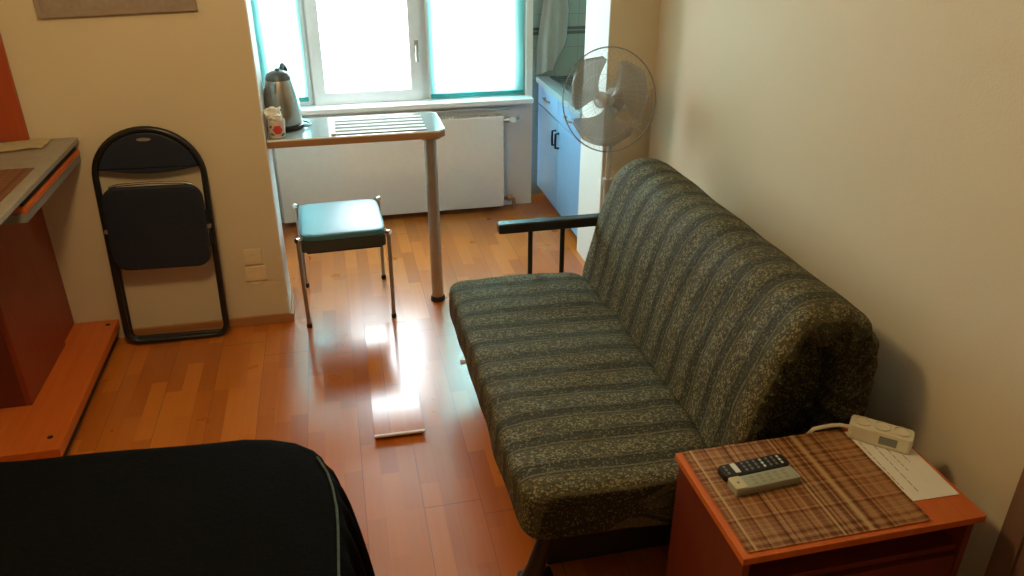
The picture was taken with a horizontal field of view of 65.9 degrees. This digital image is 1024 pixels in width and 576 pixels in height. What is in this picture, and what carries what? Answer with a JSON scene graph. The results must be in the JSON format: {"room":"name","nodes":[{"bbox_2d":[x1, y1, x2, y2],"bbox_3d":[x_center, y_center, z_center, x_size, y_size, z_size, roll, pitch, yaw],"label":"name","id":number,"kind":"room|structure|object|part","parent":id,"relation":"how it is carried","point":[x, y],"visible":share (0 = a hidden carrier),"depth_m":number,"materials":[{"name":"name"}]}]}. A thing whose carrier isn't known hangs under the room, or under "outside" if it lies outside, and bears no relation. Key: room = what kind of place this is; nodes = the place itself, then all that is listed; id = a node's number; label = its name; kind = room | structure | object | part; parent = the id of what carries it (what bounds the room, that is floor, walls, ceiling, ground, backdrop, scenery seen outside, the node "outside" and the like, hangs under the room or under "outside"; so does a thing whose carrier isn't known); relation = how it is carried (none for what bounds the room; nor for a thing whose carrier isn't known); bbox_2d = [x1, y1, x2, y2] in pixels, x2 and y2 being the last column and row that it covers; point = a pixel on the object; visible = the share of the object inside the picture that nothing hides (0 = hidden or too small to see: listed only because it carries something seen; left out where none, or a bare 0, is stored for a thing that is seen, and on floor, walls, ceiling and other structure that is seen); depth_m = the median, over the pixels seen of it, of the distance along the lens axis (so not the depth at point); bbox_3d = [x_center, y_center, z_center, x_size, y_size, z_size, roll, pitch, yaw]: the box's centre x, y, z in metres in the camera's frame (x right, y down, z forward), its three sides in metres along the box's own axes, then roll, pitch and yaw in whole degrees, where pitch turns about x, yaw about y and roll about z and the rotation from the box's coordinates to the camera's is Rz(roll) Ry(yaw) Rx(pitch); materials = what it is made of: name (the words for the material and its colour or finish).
{"room":"studio apartment","nodes":[
{"label":"studio apartment","id":0,"kind":"room"},
{"bbox_2d":[0,0,288,337],"bbox_3d":[-1.916,-0.948,3.171,1.686,2.550,0.220,-6,27,-11],"label":"wall","id":1,"kind":"structure","parent":0,"point":[190,75],"depth_m":3.30,"materials":[{"name":"beige paint"}]},
{"bbox_2d":[32,0,197,17],"bbox_3d":[-1.531,-1.253,2.976,0.580,0.420,0.022,-7,27,-11],"label":"picture","id":2,"kind":"object","parent":1,"relation":"attached to","point":[43,8],"visible":1,"depth_m":3.04,"materials":[{"name":"brown fabric"}]},
{"bbox_2d":[133,312,290,335],"bbox_3d":[-1.424,0.176,3.724,0.741,0.045,0.016,-6,27,-11],"label":"baseboard","id":3,"kind":"structure","parent":1,"relation":"attached to","point":[282,317],"depth_m":3.72,"materials":[{"name":"brown wood"}]},
{"bbox_2d":[243,249,262,264],"bbox_3d":[-1.188,-0.143,3.624,0.078,0.074,0.014,-6,27,-11],"label":"wall socket","id":4,"kind":"object","parent":1,"relation":"attached to","point":[251,256],"visible":1,"depth_m":3.62,"materials":[{"name":"beige plastic"}]},
{"bbox_2d":[244,265,266,283],"bbox_3d":[-1.188,-0.058,3.667,0.095,0.094,0.014,-6,27,-11],"label":"wall socket","id":5,"kind":"object","parent":1,"relation":"attached to","point":[254,274],"visible":1,"depth_m":3.66,"materials":[{"name":"beige plastic"}]},
{"bbox_2d":[244,0,290,311],"bbox_3d":[-1.091,-1.031,3.337,0.005,2.550,0.219,-6,27,-11],"label":"trim","id":6,"kind":"structure","parent":1,"relation":"attached to","point":[247,2],"depth_m":3.50,"materials":[{"name":"white paint"}]},
{"bbox_2d":[290,292,294,321],"bbox_3d":[-1.079,0.092,3.891,0.015,0.045,0.231,-6,27,-11],"label":"baseboard","id":7,"kind":"structure","parent":1,"relation":"attached to","point":[292,311],"depth_m":3.85,"materials":[{"name":"brown wood"}]},
{"bbox_2d":[66,193,668,575],"bbox_3d":[-0.415,0.849,2.500,4.200,0.060,6.400,-6,27,-11],"label":"floor","id":8,"kind":"structure","parent":0,"point":[436,501],"depth_m":3.23,"materials":[{"name":"laminate"}]},
{"bbox_2d":[0,33,119,461],"bbox_3d":[-2.104,-0.360,2.668,0.907,1.950,1.088,-6,27,-11],"label":"desk","id":9,"kind":"object","parent":8,"relation":"on","point":[52,366],"visible":0.85,"depth_m":3.04,"materials":[{"name":"orange laminate"}]},
{"bbox_3d":[-2.163,0.105,2.768,0.640,0.830,0.022,-6,27,-11],"label":"panel","id":10,"kind":"part","parent":9,"relation":"part of","materials":[{"name":"red laminate"}]},
{"bbox_3d":[-2.308,-1.010,2.901,0.728,0.998,0.022,-6,27,-11],"label":"panel","id":11,"kind":"part","parent":9,"relation":"part of","materials":[{"name":"red laminate"}]},
{"bbox_2d":[0,168,33,201],"bbox_3d":[-1.949,-0.314,2.627,0.535,0.003,0.440,-6,27,-11],"label":"desk mat","id":12,"kind":"object","parent":9,"relation":"on","point":[9,178],"visible":1,"depth_m":2.76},
{"bbox_2d":[0,138,50,151],"bbox_3d":[-2.148,-0.539,3.061,0.630,0.007,0.164,-6,27,-11],"label":"cloth","id":13,"kind":"object","parent":9,"relation":"on","point":[39,142],"visible":1,"depth_m":3.11,"materials":[{"name":"beige fabric"}]},
{"bbox_3d":[-1.888,0.021,3.046,0.022,0.730,0.460,-6,27,-11],"label":"panel","id":14,"kind":"part","parent":9,"relation":"part of","materials":[{"name":"red laminate"}]},
{"bbox_2d":[1,149,80,224],"bbox_3d":[-2.121,-0.354,2.874,0.854,0.051,0.700,-6,27,-11],"label":"desktop","id":15,"kind":"object","parent":9,"relation":"on","point":[34,201],"depth_m":2.84,"materials":[{"name":"orange laminate"}]},
{"bbox_3d":[-1.973,-0.121,3.329,0.025,0.730,0.195,-6,27,-11],"label":"panel","id":16,"kind":"part","parent":9,"relation":"part of","materials":[{"name":"red laminate"}]},
{"bbox_2d":[91,126,228,343],"bbox_3d":[-1.530,-0.209,3.446,0.470,0.989,0.100,-6,27,-12],"label":"folding chair","id":17,"kind":"object","parent":8,"relation":"on","point":[156,226],"visible":1,"depth_m":3.37,"materials":[{"name":"black metal"}]},
{"bbox_3d":[-1.527,-0.565,3.300,0.391,0.173,0.026,-5,23,-12],"label":"backrest","id":18,"kind":"part","parent":17,"relation":"part of","materials":[{"name":"black plastic"}]},
{"bbox_3d":[-1.522,-0.259,3.397,0.400,0.370,0.030,-5,23,-12],"label":"seat","id":19,"kind":"part","parent":17,"relation":"part of","materials":[{"name":"black plastic"}]},
{"bbox_3d":[-1.537,-0.049,3.546,0.430,0.590,0.020,-5,23,-12],"label":"frame","id":20,"kind":"part","parent":17,"relation":"part of","materials":[{"name":"black metal"}]},
{"bbox_2d":[0,439,374,575],"bbox_3d":[-1.024,1.018,1.554,1.612,0.486,1.961,-6,27,-11],"label":"bed","id":21,"kind":"object","parent":8,"relation":"on","point":[245,507],"visible":1,"depth_m":1.95,"materials":[{"name":"black fabric"}]},
{"bbox_2d":[293,196,396,327],"bbox_3d":[-0.823,-0.141,3.885,0.438,0.468,0.484,-7,27,-13],"label":"stool","id":22,"kind":"object","parent":8,"relation":"on","point":[325,227],"visible":1,"depth_m":3.68,"materials":[{"name":"teal leather"}]},
{"bbox_3d":[-1.069,-0.218,4.029,0.036,0.452,0.020,14,30,25],"label":"leg","id":23,"kind":"part","parent":22,"relation":"part of","materials":[{"name":"silver metal"}]},
{"bbox_3d":[-0.958,-0.027,3.649,0.020,0.452,0.036,16,31,28],"label":"leg","id":24,"kind":"part","parent":22,"relation":"part of","materials":[{"name":"silver metal"}]},
{"bbox_2d":[298,199,384,241],"bbox_3d":[-0.823,-0.333,3.789,0.390,0.040,0.436,-7,27,-13],"label":"seat cushion","id":25,"kind":"object","parent":22,"relation":"on","point":[361,220],"depth_m":3.71,"materials":[{"name":"leather"}]},
{"bbox_3d":[-0.688,-0.263,4.118,0.020,0.452,0.036,16,31,28],"label":"leg","id":26,"kind":"part","parent":22,"relation":"part of","materials":[{"name":"silver metal"}]},
{"bbox_3d":[-0.577,-0.072,3.737,0.036,0.452,0.020,14,30,25],"label":"leg","id":27,"kind":"part","parent":22,"relation":"part of","materials":[{"name":"silver metal"}]},
{"bbox_2d":[267,111,444,301],"bbox_3d":[-0.720,-0.362,3.863,0.786,0.882,0.365,-6,27,-11],"label":"bar table","id":28,"kind":"object","parent":8,"relation":"on","point":[318,133],"visible":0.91,"depth_m":3.66,"materials":[{"name":"white paint"}]},
{"bbox_2d":[263,107,285,138],"bbox_3d":[-1.046,-0.730,3.465,0.097,0.135,0.094,-6,27,-11],"label":"cup","id":29,"kind":"object","parent":28,"relation":"on","point":[273,116],"visible":1,"depth_m":3.44,"materials":[{"name":"white ceramic"}]},
{"bbox_2d":[263,63,311,131],"bbox_3d":[-1.035,-0.867,3.576,0.179,0.279,0.209,20,33,34],"label":"electric kettle","id":30,"kind":"object","parent":28,"relation":"on","point":[279,90],"visible":0.75,"depth_m":3.51,"materials":[{"name":"silver metal"}]},
{"bbox_3d":[-1.051,-0.879,3.479,0.028,0.048,0.036,2,27,5],"label":"spout","id":31,"kind":"part","parent":30,"relation":"part of","materials":[{"name":"metal"}]},
{"bbox_3d":[-1.044,-0.956,3.518,0.116,0.051,0.116,-6,27,-11],"label":"lid","id":32,"kind":"part","parent":30,"relation":"part of","materials":[{"name":"silver metal"}]},
{"bbox_3d":[-1.037,-0.912,3.628,0.026,0.245,0.099,2,27,5],"label":"handle","id":33,"kind":"part","parent":30,"relation":"part of","materials":[{"name":"black plastic"}]},
{"bbox_3d":[-0.966,-0.769,3.674,0.060,0.011,0.143,-11,29,-20],"label":"cord","id":34,"kind":"part","parent":30,"relation":"part of","materials":[{"name":"white plastic"}]},
{"bbox_2d":[330,114,426,134],"bbox_3d":[-0.627,-0.765,3.678,0.427,0.006,0.290,-6,27,-11],"label":"placemat","id":35,"kind":"object","parent":28,"relation":"on","point":[408,122],"visible":1,"depth_m":3.67,"materials":[{"name":"white paper"}]},
{"bbox_3d":[-0.377,-0.330,3.817,0.060,0.825,0.058,-6,27,-11],"label":"leg","id":36,"kind":"part","parent":28,"relation":"part of","materials":[{"name":"silver metal"}]},
{"bbox_2d":[364,321,424,437],"bbox_3d":[-0.517,0.359,3.378,0.190,0.009,0.906,-5,26,-11],"label":"light reflection","id":37,"kind":"object","parent":8,"relation":"on","point":[396,408],"visible":1,"depth_m":3.31,"materials":[{"name":"white"}]},
{"bbox_2d":[537,84,580,236],"bbox_3d":[0.550,-0.797,4.860,0.631,0.765,0.945,-6,27,-11],"label":"base cabinet","id":38,"kind":"object","parent":8,"relation":"on","point":[558,162],"visible":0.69,"depth_m":4.76,"materials":[{"name":"white paint"}]},
{"bbox_3d":[0.230,-0.845,5.027,0.019,0.551,0.468,-6,27,-11],"label":"door","id":39,"kind":"part","parent":38,"relation":"part of","materials":[{"name":"blue wood"}]},
{"bbox_3d":[0.230,-1.155,4.871,0.019,0.130,0.468,-6,27,-11],"label":"drawer","id":40,"kind":"part","parent":38,"relation":"part of","materials":[{"name":"blue wood"}]},
{"bbox_3d":[0.250,-0.906,4.771,0.032,0.104,0.014,-6,27,-11],"label":"handle","id":41,"kind":"part","parent":38,"relation":"part of","materials":[{"name":"black metal"}]},
{"bbox_3d":[0.265,-0.875,4.710,0.032,0.104,0.014,-6,27,-11],"label":"handle","id":42,"kind":"part","parent":38,"relation":"part of","materials":[{"name":"black metal"}]},
{"bbox_2d":[536,75,581,117],"bbox_3d":[0.591,-1.161,4.696,0.684,0.035,0.960,-6,27,-11],"label":"countertop","id":43,"kind":"structure","parent":38,"relation":"on","point":[546,82],"depth_m":4.68,"materials":[{"name":"laminate"}]},
{"bbox_2d":[550,75,573,93],"bbox_3d":[0.563,-1.202,4.721,0.500,0.020,0.740,-6,27,-11],"label":"sink","id":44,"kind":"object","parent":43,"relation":"on","point":[560,79],"visible":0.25,"depth_m":4.86,"materials":[{"name":"silver metal"}]},
{"bbox_3d":[0.333,-0.638,4.615,0.019,0.551,0.468,-6,27,-11],"label":"door","id":45,"kind":"part","parent":38,"relation":"part of","materials":[{"name":"blue wood"}]},
{"bbox_3d":[0.333,-0.948,4.460,0.019,0.130,0.468,-6,27,-11],"label":"drawer","id":46,"kind":"part","parent":38,"relation":"part of","materials":[{"name":"blue wood"}]},
{"bbox_2d":[562,46,655,202],"bbox_3d":[0.434,-0.488,3.712,0.357,1.243,0.353,-6,27,-11],"label":"pedestal fan","id":47,"kind":"object","parent":8,"relation":"on","point":[630,92],"visible":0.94,"depth_m":3.53,"materials":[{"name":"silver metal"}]},
{"bbox_3d":[0.340,-0.923,3.562,0.183,0.254,0.022,21,33,35],"label":"blade","id":48,"kind":"part","parent":47,"relation":"part of","materials":[{"name":"beige"}]},
{"bbox_3d":[0.410,-0.731,3.561,0.282,0.177,0.043,9,28,17],"label":"blade","id":49,"kind":"part","parent":47,"relation":"part of","materials":[{"name":"beige"}]},
{"bbox_2d":[563,47,653,149],"bbox_3d":[0.415,-0.832,3.516,0.457,0.448,0.134,17,31,30],"label":"grille","id":50,"kind":"object","parent":47,"relation":"attached to","point":[630,92],"depth_m":3.53,"materials":[{"name":"grey metal"}]},
{"bbox_3d":[0.527,-0.865,3.461,0.085,0.239,0.195,-23,35,-38],"label":"blade","id":51,"kind":"part","parent":47,"relation":"part of","materials":[{"name":"beige plastic"}]},
{"bbox_2d":[449,158,879,575],"bbox_3d":[0.358,0.178,2.782,1.020,0.891,1.450,-6,27,-11],"label":"sofa","id":52,"kind":"object","parent":8,"relation":"on","point":[683,328],"visible":0.93,"depth_m":2.41,"materials":[{"name":"fabric"}]},
{"bbox_3d":[0.087,-0.063,3.344,0.020,0.363,0.115,-6,27,-11],"label":"post","id":53,"kind":"part","parent":52,"relation":"part of","materials":[{"name":"black metal"}]},
{"bbox_3d":[0.082,0.772,2.317,0.124,0.242,0.070,-6,27,-11],"label":"leg","id":54,"kind":"part","parent":52,"relation":"part of","materials":[{"name":"black metal"}]},
{"bbox_3d":[0.178,-0.272,3.314,0.485,0.043,0.050,-6,27,-11],"label":"armrest","id":55,"kind":"part","parent":52,"relation":"part of","materials":[{"name":"black plastic"}]},
{"bbox_3d":[0.224,-0.077,3.371,0.020,0.363,0.115,-6,27,-11],"label":"post","id":56,"kind":"part","parent":52,"relation":"part of","materials":[{"name":"black metal"}]},
{"bbox_2d":[449,272,708,538],"bbox_3d":[0.170,0.304,2.777,0.615,0.208,1.387,-6,27,-11],"label":"seat cushion","id":57,"kind":"object","parent":52,"relation":"on","point":[587,423],"depth_m":2.46,"materials":[{"name":"fabric"}]},
{"bbox_2d":[582,158,879,447],"bbox_3d":[0.650,0.036,2.763,0.429,0.620,1.411,-6,27,-11],"label":"backrest cushion","id":58,"kind":"object","parent":52,"relation":"on","point":[747,344],"depth_m":2.37,"materials":[{"name":"fabric"}]},
{"bbox_2d":[666,415,986,575],"bbox_3d":[0.775,0.688,2.105,0.636,0.582,0.454,-6,27,-11],"label":"nightstand","id":59,"kind":"object","parent":8,"relation":"on","point":[702,541],"depth_m":1.92,"materials":[{"name":"orange laminate"}]},
{"bbox_3d":[0.490,0.759,2.044,0.018,0.510,0.360,-6,27,-11],"label":"panel","id":60,"kind":"part","parent":59,"relation":"part of","materials":[{"name":"red laminate"}]},
{"bbox_2d":[682,429,929,552],"bbox_3d":[0.713,0.486,1.963,0.468,0.004,0.362,-6,27,-11],"label":"woven placemat","id":61,"kind":"object","parent":59,"relation":"on","point":[840,491],"visible":0.91,"depth_m":1.93,"materials":[{"name":"brown wicker"}]},
{"bbox_2d":[717,454,788,481],"bbox_3d":[0.612,0.454,2.003,0.188,0.022,0.048,-8,28,-15],"label":"remote control","id":62,"kind":"object","parent":61,"relation":"on","point":[746,467],"visible":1,"depth_m":1.99,"materials":[{"name":"black plastic"}]},
{"bbox_2d":[727,466,800,496],"bbox_3d":[0.623,0.476,1.954,0.181,0.026,0.047,-8,28,-15],"label":"remote control","id":63,"kind":"object","parent":61,"relation":"on","point":[783,476],"visible":1,"depth_m":1.94,"materials":[{"name":"grey plastic"}]},
{"bbox_2d":[748,530,955,575],"bbox_3d":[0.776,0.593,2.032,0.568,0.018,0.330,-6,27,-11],"label":"drawer","id":64,"kind":"object","parent":59,"relation":"attached to","point":[940,545],"depth_m":1.91,"materials":[{"name":"red laminate"}]},
{"bbox_3d":[0.935,0.438,2.156,0.266,0.183,0.070,11,29,21],"label":"power strip","id":65,"kind":"part","parent":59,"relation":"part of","materials":[{"name":"white plastic"}]},
{"bbox_2d":[855,416,870,425],"bbox_3d":[0.941,0.360,2.120,0.042,0.011,0.042,-6,27,-11],"label":"outlet","id":66,"kind":"object","parent":59,"relation":"attached to","point":[859,420],"depth_m":2.12,"materials":[{"name":"beige plastic"}]},
{"bbox_2d":[874,421,890,430],"bbox_3d":[0.983,0.371,2.099,0.042,0.011,0.042,-6,27,-11],"label":"outlet","id":67,"kind":"object","parent":59,"relation":"attached to","point":[878,425],"depth_m":2.10,"materials":[{"name":"beige plastic"}]},
{"bbox_3d":[0.813,0.759,1.931,0.564,0.181,0.016,-6,27,-11],"label":"drawer","id":68,"kind":"part","parent":59,"relation":"part of","materials":[{"name":"red laminate"}]},
{"bbox_3d":[0.987,0.405,2.076,0.044,0.024,0.002,14,30,26],"label":"rating plate","id":69,"kind":"part","parent":59,"relation":"part of","materials":[{"name":"grey plastic"}]},
{"bbox_2d":[844,431,958,500],"bbox_3d":[0.991,0.449,2.044,0.156,0.002,0.282,-5,27,-10],"label":"paper sheet","id":70,"kind":"object","parent":59,"relation":"on","point":[911,473],"visible":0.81,"depth_m":2.00,"materials":[{"name":"grey paper"}]},
{"bbox_2d":[893,426,910,436],"bbox_3d":[1.024,0.381,2.078,0.042,0.011,0.042,-6,27,-11],"label":"outlet","id":71,"kind":"object","parent":59,"relation":"attached to","point":[898,431],"depth_m":2.08,"materials":[{"name":"beige plastic"}]},
{"bbox_3d":[1.062,0.702,2.158,0.018,0.510,0.360,-6,27,-11],"label":"panel","id":72,"kind":"part","parent":59,"relation":"part of","materials":[{"name":"red laminate"}]},
{"bbox_2d":[271,0,532,222],"bbox_3d":[-0.751,-1.651,4.573,1.765,2.550,0.150,-6,27,-11],"label":"wall","id":73,"kind":"structure","parent":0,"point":[518,134],"depth_m":4.99,"materials":[{"name":"white paint"}]},
{"bbox_2d":[250,0,308,101],"bbox_3d":[-1.326,-1.650,4.357,0.272,1.255,0.036,-6,27,-11],"label":"roller blind","id":74,"kind":"object","parent":73,"relation":"attached to","point":[277,28],"visible":0.66,"depth_m":4.48,"materials":[{"name":"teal fabric"}]},
{"bbox_2d":[274,113,519,222],"bbox_3d":[-0.672,-0.734,4.894,1.494,0.623,0.127,-5,27,-11],"label":"radiator","id":75,"kind":"object","parent":73,"relation":"attached to","point":[470,154],"visible":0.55,"depth_m":4.84,"materials":[{"name":"white metal"}]},
{"bbox_2d":[439,113,502,119],"bbox_3d":[-0.729,-0.995,4.738,1.365,0.016,0.062,-6,27,-11],"label":"grille","id":76,"kind":"object","parent":75,"relation":"attached to","point":[482,117],"depth_m":4.82,"materials":[{"name":"white metal"}]},
{"bbox_3d":[0.002,-1.039,4.865,0.038,0.047,0.064,-6,27,-11],"label":"valve knob","id":77,"kind":"part","parent":75,"relation":"part of","materials":[{"name":"white plastic"}]},
{"bbox_2d":[297,0,524,104],"bbox_3d":[-0.701,-1.726,4.515,1.595,1.305,0.137,-6,27,-11],"label":"window","id":78,"kind":"structure","parent":73,"relation":"attached to","point":[416,10],"depth_m":4.66,"materials":[{"name":"white plastic"}]},
{"bbox_3d":[-1.315,-1.652,4.393,0.265,1.278,0.023,-6,27,-11],"label":"sash","id":79,"kind":"part","parent":78,"relation":"part of","materials":[{"name":"white plastic"}]},
{"bbox_3d":[-0.857,-1.694,4.476,0.640,1.278,0.041,-6,27,-11],"label":"sash","id":80,"kind":"part","parent":78,"relation":"part of","materials":[{"name":"white plastic"}]},
{"bbox_3d":[-0.563,-1.397,4.657,0.026,0.120,0.035,-6,27,-11],"label":"handle","id":81,"kind":"part","parent":78,"relation":"part of","materials":[{"name":"white metal"}]},
{"bbox_3d":[-0.232,-1.761,4.610,0.565,1.278,0.023,-6,27,-11],"label":"sash","id":82,"kind":"part","parent":78,"relation":"part of","materials":[{"name":"white plastic"}]},
{"bbox_2d":[300,93,533,114],"bbox_3d":[-0.686,-1.101,4.753,1.645,0.028,0.154,-6,27,-11],"label":"sill","id":83,"kind":"structure","parent":73,"relation":"attached to","point":[426,103],"depth_m":4.73,"materials":[{"name":"white paint"}]},
{"bbox_2d":[429,106,513,112],"bbox_3d":[-0.251,-1.097,4.873,0.530,0.017,0.018,-6,27,-11],"label":"pipe","id":84,"kind":"object","parent":73,"relation":"attached to","point":[510,107],"visible":0.81,"depth_m":4.87,"materials":[{"name":"white metal"}]},
{"bbox_2d":[427,0,523,98],"bbox_3d":[-0.210,-1.753,4.585,0.585,1.275,0.036,-6,27,-11],"label":"roller blind","id":85,"kind":"object","parent":73,"relation":"attached to","point":[476,47],"visible":1,"depth_m":4.74,"materials":[{"name":"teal fabric"}]},
{"bbox_2d":[531,0,586,193],"bbox_3d":[0.600,-1.624,4.518,0.845,2.550,1.060,-6,27,-11],"label":"wall","id":86,"kind":"structure","parent":0,"point":[573,49],"depth_m":5.04,"materials":[{"name":"tile"}]},
{"bbox_2d":[536,0,568,74],"bbox_3d":[0.251,-1.744,4.837,0.202,0.859,0.062,-6,27,-11],"label":"kitchen towel","id":87,"kind":"object","parent":86,"relation":"hanging from","point":[552,36],"visible":1,"depth_m":4.91,"materials":[{"name":"white fabric"}]},
{"bbox_2d":[533,26,585,34],"bbox_3d":[0.463,-1.629,4.980,0.730,0.045,0.010,-6,27,-11],"label":"tile border","id":88,"kind":"object","parent":86,"relation":"attached to","point":[568,27],"depth_m":4.96,"materials":[{"name":"grey tile"}]},
{"bbox_2d":[600,0,660,209],"bbox_3d":[0.582,-1.296,3.864,0.339,2.550,0.360,-6,27,-11],"label":"wall pier","id":89,"kind":"object","parent":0,"point":[634,24],"visible":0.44,"depth_m":3.74,"materials":[{"name":"beige paint"}]},
{"bbox_2d":[577,0,611,260],"bbox_3d":[0.414,-1.280,3.832,0.005,2.550,0.358,-6,27,-11],"label":"pier","id":90,"kind":"object","parent":89,"relation":"attached to","point":[598,12],"visible":0.67,"depth_m":4.04,"materials":[{"name":"white paint"}]},
{"bbox_2d":[648,0,1023,575],"bbox_3d":[1.277,-0.150,1.581,0.100,2.550,4.930,-6,27,-11],"label":"wall","id":91,"kind":"structure","parent":0,"point":[878,145],"depth_m":2.23,"materials":[{"name":"beige paint"}]},
{"bbox_2d":[984,468,1023,575],"bbox_3d":[1.305,0.244,1.309,0.030,2.090,0.840,-6,27,-11],"label":"door","id":92,"kind":"structure","parent":91,"relation":"in","point":[1007,557],"depth_m":1.91,"materials":[{"name":"brown wood"}]}
]}

